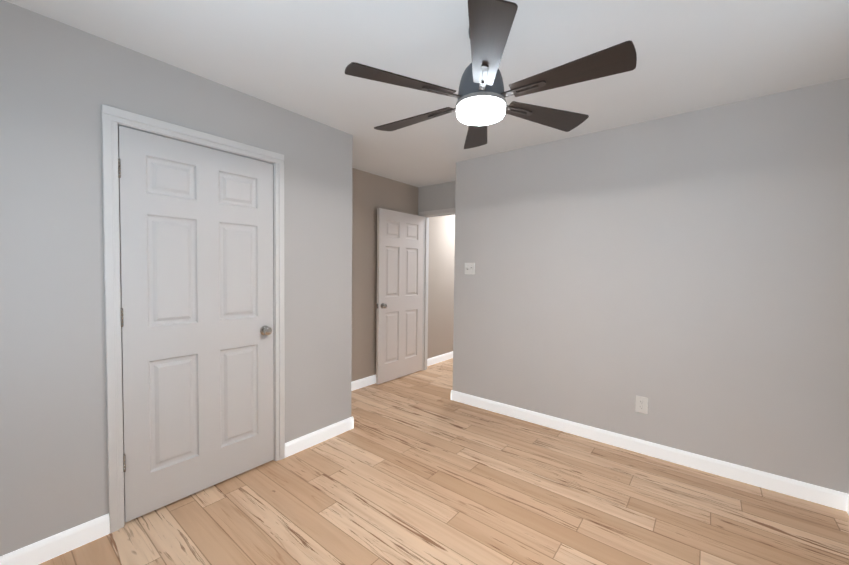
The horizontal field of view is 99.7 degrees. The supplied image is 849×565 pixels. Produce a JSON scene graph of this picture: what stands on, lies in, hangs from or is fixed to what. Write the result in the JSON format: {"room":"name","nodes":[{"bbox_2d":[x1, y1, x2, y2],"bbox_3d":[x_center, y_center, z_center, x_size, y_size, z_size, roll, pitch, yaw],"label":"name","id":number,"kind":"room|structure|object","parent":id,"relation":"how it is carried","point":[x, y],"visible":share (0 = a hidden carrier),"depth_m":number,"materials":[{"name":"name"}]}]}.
{"room":"empty bedroom","nodes":[
{"label":"empty bedroom","id":0,"kind":"room"},
{"bbox_2d":[0,0,352,555],"bbox_3d":[-1.310,0.029,2.186,0.115,2.438,2.120,2,2,39],"label":"wall","id":1,"kind":"structure","parent":0,"point":[61,83],"depth_m":1.70,"materials":[{"name":"grey paint"}]},
{"bbox_2d":[0,513,109,564],"bbox_3d":[-1.749,1.214,1.589,0.014,0.098,0.534,2,2,39],"label":"baseboard","id":2,"kind":"structure","parent":1,"relation":"attached to","point":[48,548],"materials":[{"name":"white paint"}]},
{"bbox_2d":[101,104,284,533],"bbox_3d":[-1.320,0.189,2.167,0.132,2.118,0.943,2,2,39],"label":"door frame","id":3,"kind":"structure","parent":1,"relation":"attached to","point":[113,118],"depth_m":1.81,"materials":[{"name":"white paint"}]},
{"bbox_2d":[118,126,273,522],"bbox_3d":[-1.302,0.222,2.147,0.146,2.030,0.816,2,2,39],"label":"closet door","id":4,"kind":"structure","parent":1,"relation":"in","point":[196,255],"depth_m":2.07,"materials":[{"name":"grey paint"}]},
{"bbox_2d":[285,417,351,457],"bbox_3d":[-0.808,1.186,2.766,0.014,0.098,0.593,2,2,39],"label":"baseboard","id":5,"kind":"structure","parent":1,"relation":"attached to","point":[299,444],"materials":[{"name":"white paint"}]},
{"bbox_2d":[351,168,454,381],"bbox_3d":[-0.507,-0.035,4.373,0.115,2.438,6.770,2,2,39],"label":"wall","id":6,"kind":"structure","parent":0,"point":[371,193],"depth_m":4.20,"materials":[{"name":"grey paint"}]},
{"bbox_2d":[351,375,375,390],"bbox_3d":[-0.645,1.141,4.153,0.014,0.098,1.740,2,2,39],"label":"baseboard","id":7,"kind":"structure","parent":6,"relation":"attached to","point":[370,380],"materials":[{"name":"white paint"}]},
{"bbox_2d":[376,208,423,383],"bbox_3d":[-0.285,0.157,4.440,0.146,2.030,0.814,2,2,39],"label":"entry door","id":8,"kind":"structure","parent":6,"relation":"in","point":[399,319],"depth_m":4.38,"materials":[{"name":"white paint"}]},
{"bbox_2d":[427,351,452,365],"bbox_3d":[0.771,1.098,5.924,0.014,0.098,2.565,2,2,39],"label":"baseboard","id":9,"kind":"structure","parent":6,"relation":"attached to","point":[443,357],"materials":[{"name":"white paint"}]},
{"bbox_2d":[4,0,848,186],"bbox_3d":[1.005,-1.256,3.135,3.950,0.120,6.770,2,2,39],"label":"ceiling","id":10,"kind":"structure","parent":0,"point":[297,56],"depth_m":1.81,"materials":[{"name":"white paint"}]},
{"bbox_2d":[345,0,636,148],"bbox_3d":[0.260,-0.955,1.637,1.231,0.399,1.142,2,2,39],"label":"ceiling fan","id":11,"kind":"object","parent":10,"relation":"hanging from","point":[481,105],"visible":1,"depth_m":1.46,"materials":[{"name":"brown wood"}]},
{"bbox_2d":[418,181,455,215],"bbox_3d":[0.337,-0.030,4.528,1.011,2.438,0.115,2,2,39],"label":"wall","id":12,"kind":"structure","parent":0,"point":[436,197],"depth_m":4.57,"materials":[{"name":"grey paint"}]},
{"bbox_2d":[419,208,454,370],"bbox_3d":[0.333,0.135,4.535,0.949,2.107,0.150,2,2,39],"label":"door frame","id":13,"kind":"structure","parent":12,"relation":"attached to","point":[426,215],"depth_m":4.77,"materials":[{"name":"white paint"}]},
{"bbox_2d":[38,358,848,564],"bbox_3d":[0.976,1.300,3.220,3.950,0.120,6.770,2,2,39],"label":"floor","id":14,"kind":"structure","parent":0,"point":[419,468],"depth_m":2.02,"materials":[{"name":"brown wood"}]},
{"bbox_2d":[453,78,848,493],"bbox_3d":[1.639,0.032,3.087,2.824,2.438,0.742,2,2,39],"label":"wall","id":15,"kind":"structure","parent":0,"point":[686,274],"depth_m":2.50,"materials":[{"name":"grey paint"}]},
{"bbox_2d":[465,263,474,273],"bbox_3d":[0.442,-0.138,3.549,0.116,0.116,0.023,2,2,39],"label":"light switch","id":16,"kind":"object","parent":15,"relation":"attached to","point":[469,268],"visible":1,"depth_m":3.55,"materials":[{"name":"white plastic"}]},
{"bbox_2d":[635,395,647,413],"bbox_3d":[1.607,0.905,2.653,0.078,0.122,0.009,2,2,39],"label":"duplex electrical outlet","id":17,"kind":"object","parent":15,"relation":"attached to","point":[641,404],"visible":1,"depth_m":2.65,"materials":[{"name":"white plastic"}]},
{"bbox_2d":[451,390,843,510],"bbox_3d":[1.327,1.206,2.881,2.693,0.098,0.014,2,2,39],"label":"baseboard","id":18,"kind":"structure","parent":15,"relation":"attached to","point":[802,490],"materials":[{"name":"white paint"}]},
{"bbox_2d":[844,493,848,514],"bbox_3d":[1.392,1.277,0.769,0.014,0.098,3.233,2,2,39],"label":"baseboard","id":19,"kind":"structure","parent":15,"relation":"attached to","point":[846,496],"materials":[{"name":"white paint"}]}
]}

